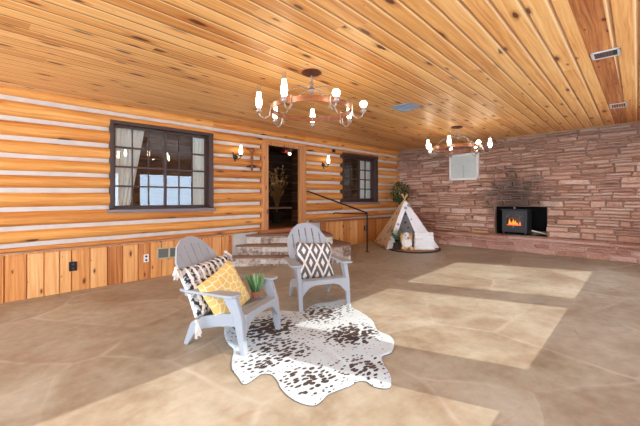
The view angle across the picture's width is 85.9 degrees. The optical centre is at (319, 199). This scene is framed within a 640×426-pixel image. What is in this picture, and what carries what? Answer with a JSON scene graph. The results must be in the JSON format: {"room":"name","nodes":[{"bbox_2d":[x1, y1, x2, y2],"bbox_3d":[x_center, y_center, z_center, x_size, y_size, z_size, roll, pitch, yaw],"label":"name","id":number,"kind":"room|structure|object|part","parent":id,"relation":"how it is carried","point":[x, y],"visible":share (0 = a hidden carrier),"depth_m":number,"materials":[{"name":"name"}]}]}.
{"room":"sunroom","nodes":[
{"label":"sunroom","id":0,"kind":"room"},
{"bbox_2d":[0,86,399,254],"bbox_3d":[-1.915,-0.005,6.093,11.400,2.810,0.343,0,0,-42],"label":"wall","id":1,"kind":"structure","parent":0,"point":[55,150],"depth_m":4.86,"materials":[{"name":"orange wood"}]},
{"bbox_2d":[0,236,231,302],"bbox_3d":[-3.827,1.001,4.220,6.050,0.709,0.031,0,0,-42],"label":"wall","id":2,"kind":"structure","parent":1,"relation":"attached to","point":[28,276],"depth_m":4.72,"materials":[{"name":"brown wood"}]},
{"bbox_2d":[69,261,76,270],"bbox_3d":[-3.333,0.895,4.643,0.090,0.125,0.018,0,0,-42],"label":"power outlet","id":3,"kind":"object","parent":2,"relation":"attached to","point":[72,265],"visible":1,"depth_m":4.64,"materials":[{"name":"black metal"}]},
{"bbox_2d":[0,234,232,256],"bbox_3d":[-3.824,0.676,4.217,6.050,0.100,0.055,0,0,-42],"label":"trim","id":4,"kind":"structure","parent":2,"relation":"attached to","point":[4,255],"depth_m":4.84,"materials":[{"name":"brown wood"}]},
{"bbox_2d":[143,254,148,261],"bbox_3d":[-2.657,0.890,5.260,0.075,0.118,0.018,0,0,-42],"label":"power outlet","id":5,"kind":"object","parent":2,"relation":"attached to","point":[145,256],"visible":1,"depth_m":5.25,"materials":[{"name":"white plastic"}]},
{"bbox_2d":[156,246,175,259],"bbox_3d":[-2.406,0.840,5.489,0.386,0.186,0.016,0,0,-42],"label":"air vent","id":6,"kind":"object","parent":2,"relation":"in","point":[164,252],"visible":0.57,"depth_m":5.45,"materials":[{"name":"beige metal"}]},
{"bbox_2d":[107,119,215,212],"bbox_3d":[-2.457,-0.487,5.471,1.620,1.345,0.210,0,0,-42],"label":"window","id":7,"kind":"structure","parent":1,"relation":"in","point":[208,187],"depth_m":5.49,"materials":[{"name":"brown wood"}]},
{"bbox_2d":[115,127,143,205],"bbox_3d":[-2.908,-0.500,5.246,0.450,1.291,0.051,0,0,-42],"label":"curtain","id":8,"kind":"object","parent":7,"relation":"hanging from","point":[122,136],"visible":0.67,"depth_m":5.21,"materials":[{"name":"white fabric"}]},
{"bbox_3d":[-2.748,-0.492,5.266,0.763,1.226,0.044,0,0,-42],"label":"sash","id":9,"kind":"part","parent":7,"relation":"part of","materials":[{"name":"black wood"}]},
{"bbox_3d":[-2.457,0.162,5.471,1.620,0.047,0.210,0,0,-42],"label":"sill","id":10,"kind":"part","parent":7,"relation":"part of","materials":[{"name":"wood"}]},
{"bbox_3d":[-2.251,-0.492,5.761,0.733,1.226,0.044,0,0,-42],"label":"sash","id":11,"kind":"part","parent":7,"relation":"part of","materials":[{"name":"black wood"}]},
{"bbox_2d":[193,138,203,204],"bbox_3d":[-2.080,-0.500,6.003,0.275,1.290,0.051,0,0,-42],"label":"curtain","id":12,"kind":"object","parent":7,"relation":"hanging from","point":[198,143],"visible":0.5,"depth_m":5.97,"materials":[{"name":"white fabric"}]},
{"bbox_2d":[233,145,242,161],"bbox_3d":[-1.481,-0.870,6.187,0.145,0.365,0.166,0,0,-42],"label":"wall sconce","id":13,"kind":"object","parent":1,"relation":"attached to","point":[235,156],"visible":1,"depth_m":6.17,"materials":[{"name":"white glass"}]},
{"bbox_2d":[246,148,255,170],"bbox_3d":[-1.260,-0.760,6.437,0.210,0.420,0.096,0,0,-42],"label":"bracket","id":14,"kind":"object","parent":1,"relation":"attached to","point":[250,149],"visible":1,"depth_m":6.41,"materials":[{"name":"brown wood"}]},
{"bbox_2d":[258,141,311,233],"bbox_3d":[-0.759,-0.247,7.119,1.300,1.795,0.390,0,0,-42],"label":"door frame","id":15,"kind":"structure","parent":1,"relation":"in","point":[298,152],"depth_m":7.23,"materials":[{"name":"brown wood"}]},
{"bbox_2d":[322,156,329,168],"bbox_3d":[0.127,-0.870,7.659,0.145,0.365,0.166,0,0,-42],"label":"wall sconce","id":16,"kind":"object","parent":1,"relation":"attached to","point":[328,158],"visible":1,"depth_m":7.63,"materials":[{"name":"white glass"}]},
{"bbox_2d":[309,216,391,230],"bbox_3d":[1.008,0.800,8.587,3.280,0.700,0.130,0,0,-42],"label":"trim","id":17,"kind":"structure","parent":1,"relation":"attached to","point":[322,222],"depth_m":7.94,"materials":[{"name":"brown wood"}]},
{"bbox_2d":[326,218,389,244],"bbox_3d":[1.150,0.818,8.773,2.860,0.656,0.031,0,0,-42],"label":"wall","id":18,"kind":"structure","parent":1,"relation":"attached to","point":[352,232],"depth_m":8.50,"materials":[{"name":"brown wood"}]},
{"bbox_2d":[340,152,379,203],"bbox_3d":[0.989,-0.520,8.623,1.420,1.240,0.210,0,0,-42],"label":"window","id":19,"kind":"structure","parent":1,"relation":"in","point":[373,199],"depth_m":8.73,"materials":[{"name":"brown wood"}]},
{"bbox_3d":[0.748,-0.521,8.464,0.678,1.090,0.044,0,0,-42],"label":"sash","id":20,"kind":"part","parent":19,"relation":"part of","materials":[{"name":"black wood"}]},
{"bbox_3d":[0.989,0.076,8.623,1.420,0.047,0.210,0,0,-42],"label":"sill","id":21,"kind":"part","parent":19,"relation":"part of","materials":[{"name":"brown wood"}]},
{"bbox_2d":[360,161,369,197],"bbox_3d":[1.185,-0.532,8.990,0.565,1.185,0.051,0,0,-42],"label":"curtain","id":22,"kind":"object","parent":19,"relation":"hanging from","point":[361,162],"visible":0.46,"depth_m":8.94,"materials":[{"name":"white fabric"}]},
{"bbox_3d":[1.163,-0.521,8.884,0.598,1.090,0.044,0,0,-42],"label":"sash","id":23,"kind":"part","parent":19,"relation":"part of","materials":[{"name":"brown wood"}]},
{"bbox_2d":[130,131,356,219],"bbox_3d":[-1.797,-0.400,8.223,7.450,2.100,2.639,0,0,-42],"label":"wall","id":24,"kind":"structure","parent":0,"point":[277,158],"depth_m":8.50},
{"bbox_2d":[281,149,290,154],"bbox_3d":[-0.842,-1.292,8.649,0.234,0.314,0.140,0,0,-42],"label":"pendant lamp","id":25,"kind":"object","parent":24,"relation":"hanging from","point":[282,150],"visible":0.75,"depth_m":8.61,"materials":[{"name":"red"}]},
{"bbox_2d":[269,219,291,227],"bbox_3d":[-1.797,0.640,8.223,7.450,0.060,2.639,0,0,-42],"label":"floor","id":26,"kind":"structure","parent":0,"point":[285,223],"depth_m":8.56,"materials":[{"name":"brown wood"}]},
{"bbox_2d":[269,165,287,222],"bbox_3d":[-1.155,-0.168,9.071,0.549,1.555,0.518,0,0,-42],"label":"tree","id":27,"kind":"object","parent":26,"relation":"on","point":[276,217],"visible":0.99,"depth_m":9.02,"materials":[{"name":"plant"}]},
{"bbox_3d":[-1.133,0.460,9.061,0.340,0.300,0.340,0,0,-42],"label":"pot","id":28,"kind":"part","parent":27,"relation":"part of","materials":[{"name":"plastic"}]},
{"bbox_2d":[0,241,639,425],"bbox_3d":[0.457,1.184,3.427,11.300,0.282,7.240,0,0,-42],"label":"floor","id":29,"kind":"structure","parent":0,"point":[481,336],"depth_m":2.76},
{"bbox_2d":[230,255,295,266],"bbox_3d":[-1.037,1.095,6.156,1.481,0.199,0.193,0,0,-3],"label":"stone step","id":30,"kind":"structure","parent":29,"relation":"on","point":[238,260],"depth_m":6.08,"materials":[{"name":"beige stone"}]},
{"bbox_2d":[236,239,350,262],"bbox_3d":[-0.324,0.997,6.504,2.092,0.354,1.313,0,0,-42],"label":"stone step","id":31,"kind":"structure","parent":29,"relation":"on","point":[340,248],"depth_m":6.28,"materials":[{"name":"beige stone"}]},
{"bbox_2d":[245,230,332,243],"bbox_3d":[-0.400,0.732,6.551,1.642,0.173,1.141,0,0,-42],"label":"stone step","id":32,"kind":"structure","parent":31,"relation":"on","point":[281,237],"depth_m":6.46,"materials":[{"name":"beige stone"}]},
{"bbox_2d":[224,299,393,405],"bbox_3d":[-0.064,1.187,2.979,1.433,0.065,1.819,0,0,-19],"label":"cowhide rug","id":33,"kind":"object","parent":29,"relation":"on","point":[318,351],"visible":0.94,"depth_m":2.71,"materials":[{"name":"white fur"}]},
{"bbox_2d":[175,236,280,355],"bbox_3d":[-0.857,0.774,3.066,0.824,0.880,0.724,-1,1,22],"label":"chair","id":34,"kind":"object","parent":33,"relation":"on","point":[190,250],"visible":0.72,"depth_m":2.91,"materials":[{"name":"grey plastic"}]},
{"bbox_3d":[-1.066,0.683,3.147,0.377,0.694,0.517,-1,1,22],"label":"backrest","id":35,"kind":"part","parent":34,"relation":"part of","materials":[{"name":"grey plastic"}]},
{"bbox_2d":[172,250,232,338],"bbox_3d":[-0.926,0.801,3.066,0.297,0.615,0.744,0,0,26],"label":"throw pillow","id":36,"kind":"object","parent":34,"relation":"on","point":[192,276],"visible":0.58,"depth_m":2.86,"materials":[{"name":"fabric"}]},
{"bbox_3d":[-0.900,0.745,2.765,0.583,0.023,0.134,-1,1,22],"label":"armrest","id":37,"kind":"part","parent":34,"relation":"part of","materials":[{"name":"grey plastic"}]},
{"bbox_3d":[-0.878,1.056,2.818,0.598,0.324,0.032,-1,1,22],"label":"leg","id":38,"kind":"part","parent":34,"relation":"part of","materials":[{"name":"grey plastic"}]},
{"bbox_2d":[197,259,250,328],"bbox_3d":[-0.801,0.790,2.937,0.202,0.530,0.545,0,0,27],"label":"throw pillow","id":39,"kind":"object","parent":34,"relation":"on","point":[226,278],"visible":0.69,"depth_m":2.87,"materials":[{"name":"yellow fabric"}]},
{"bbox_3d":[-0.667,0.985,2.700,0.206,0.463,0.044,-1,1,22],"label":"leg","id":40,"kind":"part","parent":34,"relation":"part of","materials":[{"name":"grey plastic"}]},
{"bbox_3d":[-0.712,0.951,3.013,0.492,0.110,0.500,-1,1,22],"label":"seat","id":41,"kind":"part","parent":34,"relation":"part of","materials":[{"name":"grey plastic"}]},
{"bbox_2d":[244,269,264,297],"bbox_3d":[-0.591,0.767,3.131,0.187,0.247,0.110,0,0,-33],"label":"aloe","id":42,"kind":"object","parent":34,"relation":"on","point":[255,285],"visible":1,"depth_m":3.11,"materials":[{"name":"plant"}]},
{"bbox_2d":[251,291,259,297],"bbox_3d":[-0.590,0.862,3.146,0.082,0.055,0.084,-1,1,22],"label":"pot","id":43,"kind":"object","parent":42,"relation":"attached to","point":[255,294],"depth_m":3.11,"materials":[{"name":"ceramic"}]},
{"bbox_3d":[-0.683,0.732,3.314,0.583,0.023,0.134,-1,1,22],"label":"armrest","id":44,"kind":"part","parent":34,"relation":"part of","materials":[{"name":"grey plastic"}]},
{"bbox_3d":[-0.698,1.046,3.273,0.598,0.324,0.032,-1,1,22],"label":"leg","id":45,"kind":"part","parent":34,"relation":"part of","materials":[{"name":"grey plastic"}]},
{"bbox_3d":[-0.465,0.973,3.212,0.206,0.463,0.044,-1,1,22],"label":"leg","id":46,"kind":"part","parent":34,"relation":"part of","materials":[{"name":"grey plastic"}]},
{"bbox_2d":[284,223,351,311],"bbox_3d":[-0.075,0.742,4.122,0.724,0.880,0.824,-1,1,-18],"label":"chair","id":47,"kind":"object","parent":29,"relation":"on","point":[302,285],"visible":0.72,"depth_m":3.95,"materials":[{"name":"grey plastic"}]},
{"bbox_3d":[-0.333,0.715,3.961,0.134,0.023,0.583,-1,1,-18],"label":"armrest","id":48,"kind":"part","parent":47,"relation":"part of","materials":[{"name":"grey plastic"}]},
{"bbox_3d":[-0.281,1.026,3.984,0.032,0.324,0.598,-1,1,-18],"label":"leg","id":49,"kind":"part","parent":47,"relation":"part of","materials":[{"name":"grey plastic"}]},
{"bbox_3d":[-0.235,0.960,3.746,0.044,0.463,0.206,-1,1,-18],"label":"leg","id":50,"kind":"part","parent":47,"relation":"part of","materials":[{"name":"grey plastic"}]},
{"bbox_3d":[-0.148,0.646,4.332,0.517,0.694,0.377,-1,1,-18],"label":"backrest","id":51,"kind":"part","parent":47,"relation":"part of","materials":[{"name":"grey plastic"}]},
{"bbox_2d":[296,242,333,278],"bbox_3d":[-0.061,0.740,4.220,0.478,0.437,0.244,0,0,-17],"label":"throw pillow","id":52,"kind":"object","parent":47,"relation":"on","point":[315,259],"visible":0.87,"depth_m":4.16,"materials":[{"name":"fabric"}]},
{"bbox_3d":[-0.024,0.921,3.981,0.500,0.110,0.492,-1,1,-18],"label":"seat","id":53,"kind":"part","parent":47,"relation":"part of","materials":[{"name":"grey plastic"}]},
{"bbox_3d":[0.184,1.015,4.139,0.032,0.324,0.598,-1,1,-18],"label":"leg","id":54,"kind":"part","parent":47,"relation":"part of","materials":[{"name":"grey plastic"}]},
{"bbox_3d":[0.226,0.701,4.147,0.134,0.023,0.583,-1,1,-18],"label":"armrest","id":55,"kind":"part","parent":47,"relation":"part of","materials":[{"name":"grey plastic"}]},
{"bbox_3d":[0.287,0.947,3.920,0.044,0.463,0.206,-1,1,-18],"label":"leg","id":56,"kind":"part","parent":47,"relation":"part of","materials":[{"name":"grey plastic"}]},
{"bbox_2d":[306,190,368,251],"bbox_3d":[0.385,0.451,7.601,1.355,1.314,0.606,0,0,2],"label":"handrail","id":57,"kind":"object","parent":29,"relation":"on","point":[365,212],"visible":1,"depth_m":7.32,"materials":[{"name":"black metal"}]},
{"bbox_3d":[0.355,0.042,7.334,1.311,0.497,0.042,0,0,0],"label":"rail","id":58,"kind":"part","parent":57,"relation":"part of","materials":[{"name":"black metal"}]},
{"bbox_3d":[1.005,0.691,7.331,0.030,0.833,0.030,0,0,-20],"label":"post","id":59,"kind":"part","parent":57,"relation":"part of","materials":[{"name":"black metal"}]},
{"bbox_2d":[390,181,409,206],"bbox_3d":[2.087,0.276,8.937,0.595,1.569,0.588,0,0,-42],"label":"potted tree","id":60,"kind":"object","parent":29,"relation":"on","point":[396,198],"visible":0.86,"depth_m":8.87,"materials":[{"name":"green plant"}]},
{"bbox_2d":[389,244,440,252],"bbox_3d":[2.079,1.071,7.594,1.120,0.049,1.120,0,0,-42],"label":"play mat","id":61,"kind":"object","parent":29,"relation":"on","point":[392,249],"visible":0.55,"depth_m":7.24,"materials":[{"name":"brown fabric"}]},
{"bbox_2d":[389,227,403,248],"bbox_3d":[1.665,0.823,7.450,0.404,0.469,0.444,0,0,-42],"label":"potted fern","id":62,"kind":"object","parent":61,"relation":"on","point":[396,245],"visible":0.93,"depth_m":7.45,"materials":[{"name":"green plant"}]},
{"bbox_2d":[393,243,400,248],"bbox_3d":[1.665,0.994,7.432,0.170,0.128,0.170,0,0,-42],"label":"pot","id":63,"kind":"object","parent":62,"relation":"attached to","point":[396,245],"depth_m":7.37,"materials":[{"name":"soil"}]},
{"bbox_2d":[374,194,438,249],"bbox_3d":[1.992,0.477,8.116,1.288,1.250,1.138,0,0,1],"label":"play tepee","id":64,"kind":"object","parent":61,"relation":"on","point":[404,217],"visible":0.79,"depth_m":7.93,"materials":[{"name":"beige fabric"}]},
{"bbox_3d":[1.417,0.558,8.125,0.683,1.039,0.902,0,0,-42],"label":"panel","id":65,"kind":"part","parent":64,"relation":"part of","materials":[{"name":"beige fabric"}]},
{"bbox_3d":[1.941,0.548,8.603,0.742,1.024,0.904,0,0,-42],"label":"panel","id":66,"kind":"part","parent":64,"relation":"part of","materials":[{"name":"white fabric"}]},
{"bbox_2d":[400,232,413,249],"bbox_3d":[1.857,0.882,7.361,0.267,0.372,0.305,0,0,-4],"label":"plush dog","id":67,"kind":"object","parent":61,"relation":"on","point":[406,240],"visible":0.99,"depth_m":7.34},
{"bbox_2d":[413,232,434,249],"bbox_3d":[2.233,0.876,7.401,0.439,0.376,0.189,0,0,2],"label":"cushion","id":68,"kind":"object","parent":61,"relation":"on","point":[422,240],"visible":1,"depth_m":7.35,"materials":[{"name":"white fabric"}]},
{"bbox_2d":[426,229,639,262],"bbox_3d":[3.924,0.932,7.439,0.397,0.345,5.632,0,0,-42],"label":"hearth","id":69,"kind":"object","parent":29,"relation":"on","point":[621,252],"visible":0.69,"depth_m":6.70,"materials":[{"name":"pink stone"}]},
{"bbox_2d":[0,0,639,150],"bbox_3d":[0.171,-1.400,3.657,7.329,0.060,11.808,0,0,43],"label":"ceiling","id":70,"kind":"structure","parent":0,"point":[493,69],"depth_m":3.38,"materials":[{"name":"brown wood"}]},
{"bbox_2d":[256,69,366,129],"bbox_3d":[-0.082,-1.107,3.703,1.137,0.526,1.149,0,0,-42],"label":"chandelier","id":71,"kind":"object","parent":70,"relation":"hanging from","point":[311,73],"visible":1,"depth_m":3.56,"materials":[{"name":"orange metal"}]},
{"bbox_3d":[-0.632,-1.035,3.561,0.066,0.164,0.064,0,0,-42],"label":"bulb","id":72,"kind":"part","parent":71,"relation":"part of","materials":[{"name":"beige glass"}]},
{"bbox_3d":[-0.581,-0.930,3.584,0.180,0.171,0.067,0,0,-24],"label":"lamp arm","id":73,"kind":"part","parent":71,"relation":"part of","materials":[{"name":"metal"}]},
{"bbox_3d":[-0.487,-0.930,3.989,0.068,0.171,0.181,0,0,-42],"label":"lamp arm","id":74,"kind":"part","parent":71,"relation":"part of","materials":[{"name":"metal"}]},
{"bbox_3d":[-0.332,-1.035,3.185,0.066,0.164,0.064,0,0,-42],"label":"bulb","id":75,"kind":"part","parent":71,"relation":"part of","materials":[{"name":"beige glass"}]},
{"bbox_3d":[-0.301,-0.930,3.233,0.066,0.171,0.181,0,0,33],"label":"lamp arm","id":76,"kind":"part","parent":71,"relation":"part of","materials":[{"name":"metal"}]},
{"bbox_3d":[-0.249,-1.089,3.526,0.409,0.204,0.014,0,0,-45],"label":"hanger rod","id":77,"kind":"part","parent":71,"relation":"part of","materials":[{"name":"metal"}]},
{"bbox_3d":[-0.091,-1.035,4.240,0.066,0.164,0.064,0,0,-42],"label":"bulb","id":78,"kind":"part","parent":71,"relation":"part of","materials":[{"name":"beige glass"}]},
{"bbox_3d":[0.067,-1.089,3.843,0.409,0.204,0.014,0,0,-45],"label":"hanger rod","id":79,"kind":"part","parent":71,"relation":"part of","materials":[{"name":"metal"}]},
{"bbox_3d":[0.067,-1.089,3.526,0.409,0.204,0.014,0,0,45],"label":"hanger rod","id":80,"kind":"part","parent":71,"relation":"part of","materials":[{"name":"metal"}]},
{"bbox_3d":[0.123,-0.930,3.236,0.066,0.171,0.182,0,0,-27],"label":"lamp arm","id":81,"kind":"part","parent":71,"relation":"part of","materials":[{"name":"metal"}]},
{"bbox_3d":[0.150,-0.993,3.185,0.073,0.074,0.071,0,0,-42],"label":"bulb","id":82,"kind":"part","parent":71,"relation":"part of","materials":[{"name":"beige glass"}]},
{"bbox_3d":[0.301,-0.930,3.992,0.183,0.171,0.068,0,0,-42],"label":"lamp arm","id":83,"kind":"part","parent":71,"relation":"part of","materials":[{"name":"metal"}]},
{"bbox_3d":[0.393,-0.930,3.564,0.180,0.171,0.066,0,0,3],"label":"lamp arm","id":84,"kind":"part","parent":71,"relation":"part of","materials":[{"name":"metal"}]},
{"bbox_3d":[0.450,-0.993,3.561,0.073,0.074,0.071,0,0,-42],"label":"bulb","id":85,"kind":"part","parent":71,"relation":"part of","materials":[{"name":"beige glass"}]},
{"bbox_2d":[390,102,422,111],"bbox_3d":[1.265,-1.364,5.061,0.346,0.012,0.346,0,0,-42],"label":"ceiling vent","id":86,"kind":"object","parent":70,"relation":"in","point":[407,106],"visible":1,"depth_m":5.06,"materials":[{"name":"grey metal"}]},
{"bbox_2d":[393,104,418,110],"bbox_3d":[1.265,-1.365,5.061,0.320,0.009,0.320,0,0,-42],"label":"grille","id":87,"kind":"object","parent":86,"relation":"attached to","point":[402,107],"depth_m":5.07,"materials":[{"name":"grey metal"}]},
{"bbox_2d":[426,126,491,157],"bbox_3d":[2.547,-1.107,6.460,1.150,0.526,1.124,0,0,-42],"label":"chandelier","id":88,"kind":"object","parent":70,"relation":"hanging from","point":[477,145],"visible":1,"depth_m":6.37,"materials":[{"name":"orange metal"}]},
{"bbox_3d":[2.247,-1.035,5.986,0.066,0.164,0.064,0,0,-42],"label":"bulb","id":89,"kind":"part","parent":88,"relation":"part of","materials":[{"name":"beige glass"}]},
{"bbox_3d":[2.696,-0.930,5.958,0.066,0.171,0.179,0,0,-27],"label":"lamp arm","id":90,"kind":"part","parent":88,"relation":"part of","materials":[{"name":"metal"}]},
{"bbox_2d":[568,0,627,123],"bbox_3d":[1.751,-1.369,2.286,0.170,0.006,10.713,0,0,43],"label":"trim","id":91,"kind":"structure","parent":70,"relation":"attached to","point":[589,15],"depth_m":3.02,"materials":[{"name":"brown wood"}]},
{"bbox_2d":[590,46,620,60],"bbox_3d":[2.670,-1.364,3.215,0.216,0.012,0.206,0,0,43],"label":"ceiling vent","id":92,"kind":"object","parent":70,"relation":"in","point":[616,51],"visible":1,"depth_m":3.21,"materials":[{"name":"silver metal"}]},
{"bbox_2d":[594,49,617,58],"bbox_3d":[2.670,-1.365,3.215,0.190,0.009,0.180,0,0,43],"label":"grille","id":93,"kind":"object","parent":92,"relation":"attached to","point":[615,51],"depth_m":3.22,"materials":[{"name":"black metal"}]},
{"bbox_2d":[609,102,627,108],"bbox_3d":[4.308,-1.364,4.965,0.196,0.012,0.306,0,0,43],"label":"ceiling vent","id":94,"kind":"object","parent":70,"relation":"in","point":[625,103],"visible":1,"depth_m":4.96,"materials":[{"name":"silver metal"}]},
{"bbox_2d":[396,122,639,243],"bbox_3d":[4.273,-0.030,7.840,0.671,2.760,5.880,0,0,-42],"label":"wall","id":95,"kind":"structure","parent":0,"point":[584,184],"depth_m":7.04,"materials":[{"name":"stone"}]},
{"bbox_2d":[449,152,479,180],"bbox_3d":[3.457,-0.792,8.266,0.070,0.645,0.720,0,0,-42],"label":"wall panel","id":96,"kind":"object","parent":95,"relation":"attached to","point":[465,166],"visible":0.86,"depth_m":8.23,"materials":[{"name":"white paint"}]},
{"bbox_3d":[3.461,-0.792,8.269,0.049,0.555,0.630,0,0,-42],"label":"panel","id":97,"kind":"part","parent":96,"relation":"part of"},
{"bbox_2d":[500,207,532,235],"bbox_3d":[4.296,0.454,7.522,0.406,0.611,0.540,0,0,-42],"label":"stove","id":98,"kind":"object","parent":95,"relation":"in","point":[513,220],"visible":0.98,"depth_m":7.39,"materials":[{"name":"grey metal"}]},
{"bbox_3d":[4.178,0.454,7.414,0.025,0.390,0.420,0,0,-42],"label":"door","id":99,"kind":"part","parent":98,"relation":"part of","materials":[{"name":"grey metal"}]},
{"bbox_3d":[4.306,0.211,7.531,0.380,0.025,0.540,0,0,-42],"label":"plate","id":100,"kind":"part","parent":98,"relation":"part of","materials":[{"name":"grey metal"}]},
{"bbox_2d":[397,121,639,151],"bbox_3d":[4.240,-1.358,7.403,0.024,0.028,6.201,0,0,-42],"label":"trim","id":101,"kind":"structure","parent":95,"relation":"attached to","point":[636,121],"depth_m":6.93,"materials":[{"name":"wood"}]},
{"bbox_2d":[531,232,546,234],"bbox_3d":[4.693,0.713,7.343,0.329,0.082,0.071,0,0,1],"label":"log","id":102,"kind":"object","parent":95,"relation":"on","point":[532,233],"visible":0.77,"depth_m":7.32,"materials":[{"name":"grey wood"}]}
]}

